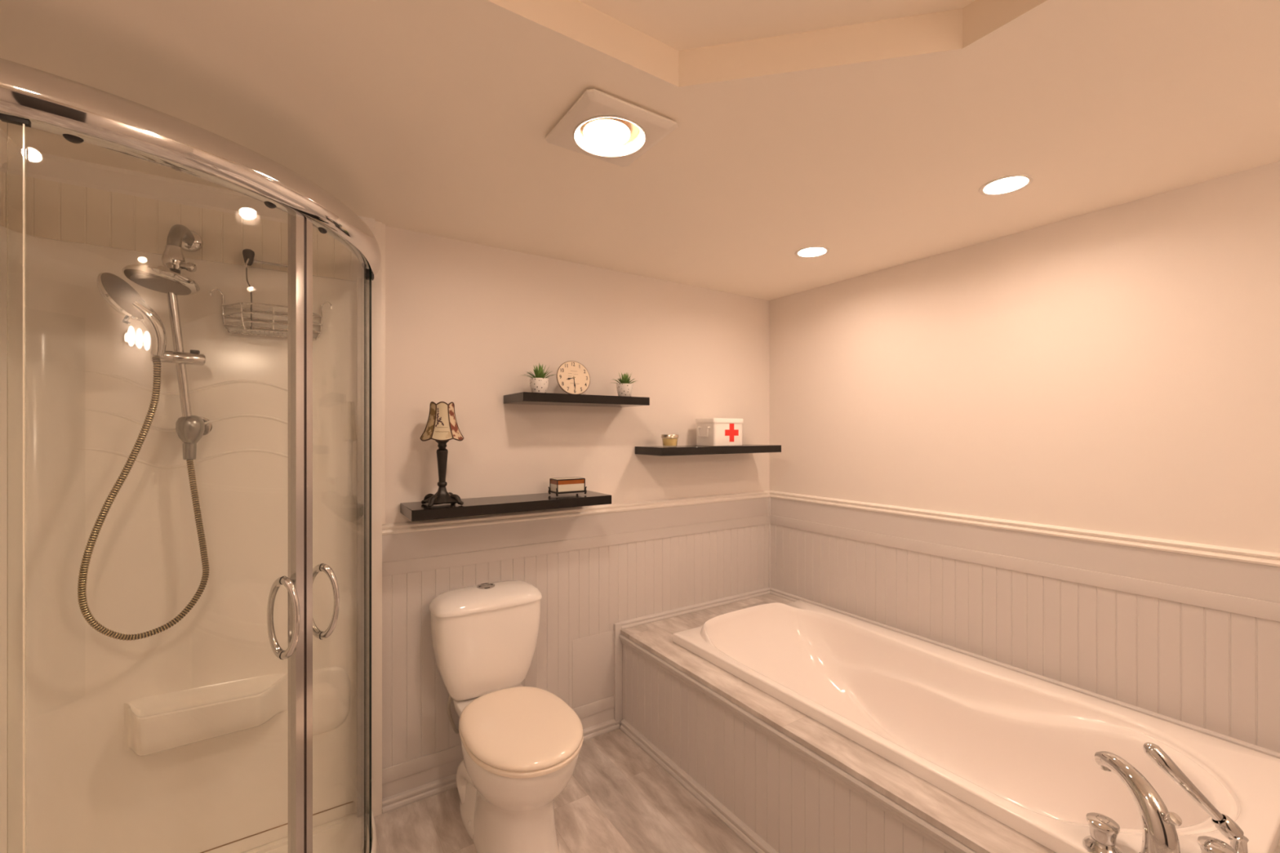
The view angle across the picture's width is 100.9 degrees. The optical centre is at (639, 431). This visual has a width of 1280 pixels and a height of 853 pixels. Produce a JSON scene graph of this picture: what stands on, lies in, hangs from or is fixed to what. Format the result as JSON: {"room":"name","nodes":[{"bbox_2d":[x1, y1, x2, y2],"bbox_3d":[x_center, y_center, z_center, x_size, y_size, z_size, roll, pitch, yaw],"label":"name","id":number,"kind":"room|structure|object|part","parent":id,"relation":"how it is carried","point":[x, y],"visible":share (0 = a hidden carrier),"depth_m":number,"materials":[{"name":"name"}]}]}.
{"room":"bathroom","nodes":[
{"label":"bathroom","id":0,"kind":"room"},
{"bbox_2d":[373,728,755,852],"bbox_3d":[0.449,1.462,0.863,3.240,0.080,3.650,0,0,-33],"label":"floor","id":1,"kind":"structure","parent":0,"point":[617,798],"depth_m":1.95,"materials":[{"name":"wood"}]},
{"bbox_2d":[241,811,377,852],"bbox_3d":[-1.145,1.387,1.351,0.914,0.069,0.879,0,0,-33],"label":"shower tray","id":2,"kind":"object","parent":1,"relation":"on","point":[344,834],"visible":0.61,"depth_m":1.80,"materials":[{"name":"white ceramic"}]},
{"bbox_2d":[0,57,381,852],"bbox_3d":[-0.990,0.378,1.304,0.361,2.018,1.266,0,0,14],"label":"shower door frame","id":3,"kind":"structure","parent":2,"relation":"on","point":[79,113],"depth_m":1.30,"materials":[{"name":"silver metal"}]},
{"bbox_3d":[-0.950,0.416,1.103,0.047,1.912,0.476,0,0,30],"label":"sliding door","id":4,"kind":"part","parent":3,"relation":"part of","materials":[{"name":"clear glass"}]},
{"bbox_3d":[-0.990,-0.583,1.303,0.357,0.097,1.266,0,0,14],"label":"rail","id":5,"kind":"part","parent":3,"relation":"part of","materials":[{"name":"silver metal"}]},
{"bbox_3d":[-0.859,0.449,1.274,0.093,0.199,0.019,0,0,15],"label":"handle","id":6,"kind":"part","parent":3,"relation":"part of","materials":[{"name":"silver metal"}]},
{"bbox_3d":[-0.840,0.449,1.397,0.093,0.199,0.019,0,0,5],"label":"handle","id":7,"kind":"part","parent":3,"relation":"part of","materials":[{"name":"silver metal"}]},
{"bbox_3d":[-0.865,0.416,1.554,0.042,1.912,0.450,0,0,-9],"label":"sliding door","id":8,"kind":"part","parent":3,"relation":"part of","materials":[{"name":"clear glass"}]},
{"bbox_3d":[-0.937,0.417,1.828,0.011,1.940,0.212,0,0,-31],"label":"fixed pane","id":9,"kind":"part","parent":3,"relation":"part of","materials":[{"name":"clear glass"}]},
{"bbox_2d":[428,580,583,852],"bbox_3d":[-0.460,1.017,1.875,0.424,0.809,0.730,0,0,-33],"label":"toilet","id":10,"kind":"object","parent":1,"relation":"on","point":[522,745],"visible":1,"depth_m":1.83,"materials":[{"name":"white ceramic"}]},
{"bbox_3d":[-0.604,0.649,2.094,0.424,0.061,0.199,0,0,-33],"label":"tank lid","id":11,"kind":"part","parent":10,"relation":"part of","materials":[{"name":"white ceramic"}]},
{"bbox_3d":[-0.605,0.850,2.094,0.412,0.340,0.186,0,0,-33],"label":"tank","id":12,"kind":"part","parent":10,"relation":"part of","materials":[{"name":"white ceramic"}]},
{"bbox_3d":[-0.402,1.007,1.786,0.374,0.018,0.517,0,0,-33],"label":"seat","id":13,"kind":"part","parent":10,"relation":"part of","materials":[{"name":"beige plastic"}]},
{"bbox_3d":[-0.402,0.983,1.786,0.373,0.029,0.516,0,0,-33],"label":"seat lid","id":14,"kind":"part","parent":10,"relation":"part of","materials":[{"name":"beige plastic"}]},
{"bbox_2d":[613,587,1279,852],"bbox_3d":[0.911,1.171,1.933,1.067,0.503,2.148,0,0,-33],"label":"platform","id":15,"kind":"object","parent":1,"relation":"on","point":[781,780],"visible":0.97,"depth_m":1.80,"materials":[{"name":"wood"}]},
{"bbox_3d":[0.497,1.400,1.643,0.022,0.044,2.120,0,0,-33],"label":"moulding","id":16,"kind":"part","parent":15,"relation":"part of","materials":[{"name":"grey paint"}]},
{"bbox_3d":[0.924,1.196,1.940,1.020,0.452,2.146,0,0,-33],"label":"panel","id":17,"kind":"part","parent":15,"relation":"part of","materials":[{"name":"grey paint"}]},
{"bbox_3d":[0.490,0.995,1.653,0.021,0.048,2.144,0,0,-33],"label":"moulding","id":18,"kind":"part","parent":15,"relation":"part of","materials":[{"name":"grey paint"}]},
{"bbox_3d":[0.925,0.935,1.942,1.034,0.032,2.148,0,0,-33],"label":"deck moulding","id":19,"kind":"part","parent":15,"relation":"part of","materials":[{"name":"grey paint"}]},
{"bbox_2d":[672,600,1279,852],"bbox_3d":[0.979,1.072,1.916,0.864,0.457,1.706,0,0,-33],"label":"bathtub","id":20,"kind":"object","parent":15,"relation":"on","point":[1017,748],"depth_m":1.86,"materials":[{"name":"white ceramic"}]},
{"bbox_3d":[1.007,0.878,1.150,0.068,0.068,0.068,0,0,-33],"label":"tap handle","id":21,"kind":"part","parent":20,"relation":"part of","materials":[{"name":"silver metal"}]},
{"bbox_2d":[1094,751,1182,852],"bbox_3d":[1.081,0.822,1.141,0.080,0.186,0.173,0,0,8],"label":"tub spout","id":22,"kind":"object","parent":20,"relation":"on","point":[1159,833],"visible":1,"depth_m":1.10,"materials":[{"name":"silver metal"}]},
{"bbox_3d":[1.075,0.786,1.069,0.025,0.032,0.030,0,0,-33],"label":"diverter knob","id":23,"kind":"part","parent":22,"relation":"part of","materials":[{"name":"silver metal"}]},
{"bbox_3d":[1.181,0.878,1.082,0.068,0.068,0.068,0,0,-33],"label":"tap handle","id":24,"kind":"part","parent":20,"relation":"part of","materials":[{"name":"silver metal"}]},
{"bbox_2d":[1211,813,1248,852],"bbox_3d":[1.261,0.868,1.122,0.052,0.089,0.065,0,0,-33],"label":"cradle","id":25,"kind":"object","parent":20,"relation":"on","point":[1228,828],"visible":0.92,"depth_m":1.12,"materials":[{"name":"silver metal"}]},
{"bbox_2d":[1142,742,1226,823],"bbox_3d":[1.200,0.784,1.145,0.166,0.179,0.045,0,0,25],"label":"shower","id":26,"kind":"object","parent":25,"relation":"in","point":[1160,758],"visible":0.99,"depth_m":1.14,"materials":[{"name":"silver metal"}]},
{"bbox_2d":[1211,813,1244,839],"bbox_3d":[1.257,0.846,1.131,0.046,0.047,0.037,0,0,24],"label":"socket","id":27,"kind":"object","parent":25,"relation":"attached to","point":[1228,828],"depth_m":1.12,"materials":[{"name":"silver metal"}]},
{"bbox_2d":[385,226,769,524],"bbox_3d":[-0.528,0.242,2.345,3.240,2.360,0.100,0,0,-33],"label":"wall","id":28,"kind":"structure","parent":0,"point":[466,322],"depth_m":2.39,"materials":[{"name":"beige paint"}]},
{"bbox_2d":[0,225,356,852],"bbox_3d":[-1.176,0.418,1.360,0.874,1.937,0.830,0,0,-33],"label":"shower surround","id":29,"kind":"object","parent":28,"relation":"attached to","point":[175,740],"visible":0.85,"depth_m":1.62,"materials":[{"name":"white plastic"}]},
{"bbox_2d":[77,224,212,640],"bbox_3d":[-1.422,-0.019,1.523,0.276,1.236,0.275,0,0,-33],"label":"shower column","id":30,"kind":"structure","parent":29,"relation":"attached to","point":[167,278],"depth_m":1.54,"materials":[{"name":"silver metal"}]},
{"bbox_2d":[96,272,166,356],"bbox_3d":[-1.413,-0.324,1.458,0.093,0.216,0.152,0,0,14],"label":"shower","id":31,"kind":"object","parent":30,"relation":"attached to","point":[116,291],"visible":1,"depth_m":1.45,"materials":[{"name":"silver metal"}]},
{"bbox_3d":[-1.393,-0.303,1.438,0.017,0.025,0.019,0,0,-16],"label":"spray lever","id":32,"kind":"part","parent":31,"relation":"part of","materials":[{"name":"silver metal"}]},
{"bbox_3d":[-1.386,-0.292,1.486,0.047,0.153,0.086,0,0,35],"label":"handle","id":33,"kind":"part","parent":31,"relation":"part of","materials":[{"name":"silver metal"}]},
{"bbox_3d":[-1.355,-0.415,1.498,0.129,0.024,0.129,0,0,-33],"label":"spray plate","id":34,"kind":"part","parent":30,"relation":"part of","materials":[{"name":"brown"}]},
{"bbox_3d":[-1.387,-0.578,1.599,0.035,0.097,0.165,0,0,-27],"label":"shower arm","id":35,"kind":"part","parent":30,"relation":"part of","materials":[{"name":"silver metal"}]},
{"bbox_3d":[-1.318,-0.479,1.544,0.034,0.028,0.028,0,0,0],"label":"joint knob","id":36,"kind":"part","parent":30,"relation":"part of","materials":[{"name":"silver metal"}]},
{"bbox_2d":[175,415,212,443],"bbox_3d":[-1.384,-0.006,1.642,0.081,0.088,0.117,0,0,-33],"label":"outlet","id":37,"kind":"object","parent":30,"relation":"attached to","point":[189,428],"depth_m":1.60,"materials":[{"name":"silver metal"}]},
{"bbox_3d":[-1.346,-0.241,1.599,0.022,0.010,0.016,0,0,-33],"label":"release lever","id":38,"kind":"part","parent":30,"relation":"part of","materials":[{"name":"black plastic"}]},
{"bbox_2d":[0,171,359,280],"bbox_3d":[-1.389,-0.635,1.709,0.902,0.175,0.012,0,0,-33],"label":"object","id":39,"kind":"structure","parent":28,"relation":"attached to","point":[57,211],"depth_m":1.62,"materials":[{"name":"beige paint"}]},
{"bbox_2d":[0,148,374,229],"bbox_3d":[-1.370,-0.747,1.701,0.925,0.062,0.048,0,0,-33],"label":"trim","id":40,"kind":"structure","parent":28,"relation":"attached to","point":[39,165],"depth_m":1.60,"materials":[{"name":"white paint"}]},
{"bbox_2d":[242,248,288,267],"bbox_3d":[-1.233,-0.571,1.774,0.161,0.052,0.051,0,0,-33],"label":"hook rail","id":41,"kind":"object","parent":28,"relation":"attached to","point":[247,253],"visible":0.46,"depth_m":1.73,"materials":[{"name":"silver metal"}]},
{"bbox_3d":[-1.282,-0.571,1.731,0.033,0.052,0.033,0,0,-33],"label":"hook knob","id":42,"kind":"part","parent":41,"relation":"part of","materials":[{"name":"black metal"}]},
{"bbox_3d":[-1.233,-0.563,1.778,0.132,0.008,0.008,0,0,-33],"label":"rail rod","id":43,"kind":"part","parent":41,"relation":"part of","materials":[{"name":"silver metal"}]},
{"bbox_2d":[209,257,332,340],"bbox_3d":[-1.204,-0.441,1.739,0.334,0.246,0.113,0,0,-33],"label":"shower caddy","id":44,"kind":"object","parent":41,"relation":"hanging from","point":[223,306],"visible":0.76,"depth_m":1.71,"materials":[{"name":"silver metal"}]},
{"bbox_2d":[221,302,323,340],"bbox_3d":[-1.204,-0.363,1.739,0.282,0.088,0.113,0,0,-33],"label":"basket","id":45,"kind":"object","parent":44,"relation":"on","point":[223,306],"depth_m":1.71,"materials":[{"name":"silver metal"}]},
{"bbox_2d":[369,221,385,817],"bbox_3d":[-0.982,0.322,1.967,0.062,2.200,0.030,0,0,-33],"label":"trim","id":46,"kind":"structure","parent":28,"relation":"attached to","point":[379,232],"depth_m":1.96,"materials":[{"name":"white paint"}]},
{"bbox_2d":[382,719,619,814],"bbox_3d":[-0.532,1.400,2.255,1.030,0.044,0.022,0,0,-33],"label":"baseboard","id":47,"kind":"structure","parent":28,"relation":"attached to","point":[400,800],"depth_m":2.06,"materials":[{"name":"grey paint"}]},
{"bbox_2d":[400,490,611,521],"bbox_3d":[-0.520,0.293,2.151,0.803,0.038,0.232,0,0,-33],"label":"floating shelf","id":48,"kind":"object","parent":28,"relation":"attached to","point":[413,511],"visible":1,"depth_m":2.04,"materials":[{"name":"black wood"}]},
{"bbox_2d":[420,401,463,507],"bbox_3d":[-0.740,0.082,1.977,0.155,0.384,0.155,0,0,-33],"label":"table lamp","id":49,"kind":"object","parent":48,"relation":"on","point":[442,426],"visible":1,"depth_m":1.95,"materials":[{"name":"black metal"}]},
{"bbox_3d":[-0.774,-0.037,1.936,0.070,0.141,0.039,0,0,39],"label":"shade panel","id":50,"kind":"part","parent":49,"relation":"part of","materials":[{"name":"fabric"}]},
{"bbox_2d":[435,408,444,426],"bbox_3d":[-0.730,-0.052,1.928,0.028,0.069,0.015,0,0,9],"label":"print","id":51,"kind":"object","parent":49,"relation":"attached to","point":[439,412],"depth_m":1.93,"materials":[{"name":"black"}]},
{"bbox_3d":[-0.740,0.118,1.977,0.051,0.183,0.051,0,0,-33],"label":"stem","id":52,"kind":"part","parent":49,"relation":"part of","materials":[{"name":"black metal"}]},
{"bbox_3d":[-0.721,-0.037,1.927,0.070,0.141,0.039,0,0,-21],"label":"shade panel","id":53,"kind":"part","parent":49,"relation":"part of","materials":[{"name":"beige fabric"}]},
{"bbox_3d":[-0.686,-0.037,1.968,0.039,0.141,0.070,0,0,9],"label":"shade panel","id":54,"kind":"part","parent":49,"relation":"part of","materials":[{"name":"fabric"}]},
{"bbox_2d":[548,476,586,496],"bbox_3d":[-0.313,0.236,2.280,0.144,0.069,0.088,0,0,-33],"label":"trinket box","id":55,"kind":"object","parent":48,"relation":"on","point":[575,484],"visible":1,"depth_m":2.25,"materials":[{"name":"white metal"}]},
{"bbox_3d":[-0.313,0.204,2.280,0.126,0.002,0.073,0,0,-33],"label":"lid","id":56,"kind":"part","parent":55,"relation":"part of","materials":[{"name":"clear glass"}]},
{"bbox_3d":[-0.313,0.230,2.280,0.127,0.050,0.074,0,0,-33],"label":"pane","id":57,"kind":"part","parent":55,"relation":"part of","materials":[{"name":"clear glass"}]},
{"bbox_2d":[382,497,768,799],"bbox_3d":[-0.098,0.903,2.558,2.088,1.037,0.016,0,0,-33],"label":"wainscoting","id":58,"kind":"structure","parent":28,"relation":"attached to","point":[592,573],"depth_m":2.39,"materials":[{"name":"grey paint"}]},
{"bbox_2d":[503,391,649,407],"bbox_3d":[-0.269,-0.136,2.317,0.596,0.036,0.232,0,0,-33],"label":"floating shelf","id":59,"kind":"object","parent":28,"relation":"attached to","point":[523,397],"visible":1,"depth_m":2.21,"materials":[{"name":"black wood"}]},
{"bbox_2d":[524,362,552,392],"bbox_3d":[-0.413,-0.217,2.181,0.135,0.126,0.138,0,0,11],"label":"potted plant","id":60,"kind":"object","parent":59,"relation":"on","point":[539,384],"visible":0.89,"depth_m":2.15,"materials":[{"name":"green plant"}]},
{"bbox_3d":[-0.415,-0.186,2.179,0.077,0.064,0.077,0,0,-33],"label":"pot","id":61,"kind":"part","parent":60,"relation":"part of","materials":[{"name":"ceramic"}]},
{"bbox_2d":[556,360,590,394],"bbox_3d":[-0.285,-0.230,2.268,0.152,0.150,0.038,0,0,-28],"label":"clock","id":62,"kind":"object","parent":59,"relation":"on","point":[572,377],"visible":0.98,"depth_m":2.26,"materials":[{"name":"brown"}]},
{"bbox_2d":[613,373,635,396],"bbox_3d":[-0.071,-0.214,2.411,0.146,0.120,0.122,0,0,-33],"label":"potted plant","id":63,"kind":"object","parent":59,"relation":"on","point":[624,388],"visible":0.94,"depth_m":2.38,"materials":[{"name":"green plant"}]},
{"bbox_3d":[-0.070,-0.185,2.407,0.075,0.062,0.075,0,0,-33],"label":"pot","id":64,"kind":"part","parent":63,"relation":"part of","materials":[{"name":"ceramic"}]},
{"bbox_2d":[635,444,781,456],"bbox_3d":[0.370,0.093,2.737,0.795,0.038,0.232,0,0,-33],"label":"floating shelf","id":65,"kind":"object","parent":28,"relation":"attached to","point":[662,451],"visible":0.96,"depth_m":2.58,"materials":[{"name":"black wood"}]},
{"bbox_2d":[661,434,678,445],"bbox_3d":[0.143,0.044,2.530,0.083,0.060,0.083,0,0,-33],"label":"candle jar","id":66,"kind":"object","parent":65,"relation":"on","point":[668,439],"visible":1,"depth_m":2.50,"materials":[{"name":"gold glass"}]},
{"bbox_2d":[695,417,742,446],"bbox_3d":[0.409,0.003,2.757,0.218,0.142,0.155,0,0,-33],"label":"box","id":67,"kind":"object","parent":65,"relation":"on","point":[710,432],"visible":0.98,"depth_m":2.69,"materials":[{"name":"white metal"}]},
{"bbox_3d":[0.322,0.004,2.699,0.005,0.044,0.081,0,0,-33],"label":"carry handle","id":68,"kind":"part","parent":67,"relation":"part of","materials":[{"name":"white metal"}]},
{"bbox_3d":[0.414,-0.056,2.760,0.207,0.024,0.155,0,0,-33],"label":"tin lid","id":69,"kind":"part","parent":67,"relation":"part of","materials":[{"name":"white metal"}]},
{"bbox_2d":[0,0,1279,300],"bbox_3d":[0.449,-0.858,0.863,3.040,0.160,3.450,0,0,-33],"label":"ceiling","id":70,"kind":"structure","parent":0,"point":[869,132],"depth_m":1.27,"materials":[{"name":"white paint"}]},
{"bbox_2d":[545,88,677,166],"bbox_3d":[-0.077,-0.765,1.358,0.258,0.025,0.258,0,0,-33],"label":"ceiling light","id":71,"kind":"object","parent":70,"relation":"attached to","point":[600,125],"visible":1,"depth_m":1.33,"materials":[{"name":"beige plastic"}]},
{"bbox_3d":[-0.085,-0.759,1.357,0.119,0.012,0.119,0,0,-33],"label":"bulb","id":72,"kind":"part","parent":71,"relation":"part of","materials":[{"name":"white glass"}]},
{"bbox_2d":[795,245,829,257],"bbox_3d":[0.745,-0.786,2.289,0.144,0.024,0.144,0,0,-33],"label":"recessed light","id":73,"kind":"object","parent":70,"relation":"in","point":[816,251],"visible":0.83,"depth_m":2.32,"materials":[{"name":"beige plastic"}]},
{"bbox_2d":[978,173,1034,195],"bbox_3d":[1.154,-0.786,1.669,0.144,0.024,0.144,0,0,-33],"label":"recessed light","id":74,"kind":"object","parent":70,"relation":"in","point":[1010,184],"visible":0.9,"depth_m":1.69,"materials":[{"name":"beige plastic"}]},
{"bbox_2d":[769,160,1279,553],"bbox_3d":[1.788,0.242,1.685,0.100,2.360,3.550,0,0,-33],"label":"wall","id":75,"kind":"structure","parent":0,"point":[1116,369],"depth_m":1.93,"materials":[{"name":"beige paint"}]},
{"bbox_2d":[382,490,1279,567],"bbox_3d":[0.847,0.369,1.125,2.088,0.038,3.450,0,0,-33],"label":"trim","id":76,"kind":"structure","parent":75,"relation":"attached to","point":[1261,557],"depth_m":2.14,"materials":[{"name":"white paint"}]},
{"bbox_2d":[768,497,1279,753],"bbox_3d":[1.710,0.827,1.694,0.020,0.890,3.450,0,0,-33],"label":"wainscoting","id":77,"kind":"structure","parent":75,"relation":"attached to","point":[1190,639],"depth_m":1.92,"materials":[{"name":"grey paint"}]},
{"bbox_3d":[-0.834,0.242,-0.043,0.100,2.360,3.550,0,0,-33],"label":"wall","id":78,"kind":"structure","parent":0,"visible":0},
{"bbox_2d":[0,127,20,167],"bbox_3d":[-1.462,-0.747,1.043,0.048,0.062,0.955,0,0,-33],"label":"trim","id":79,"kind":"structure","parent":78,"relation":"attached to","point":[13,148],"depth_m":1.42,"materials":[{"name":"white paint"}]}
]}

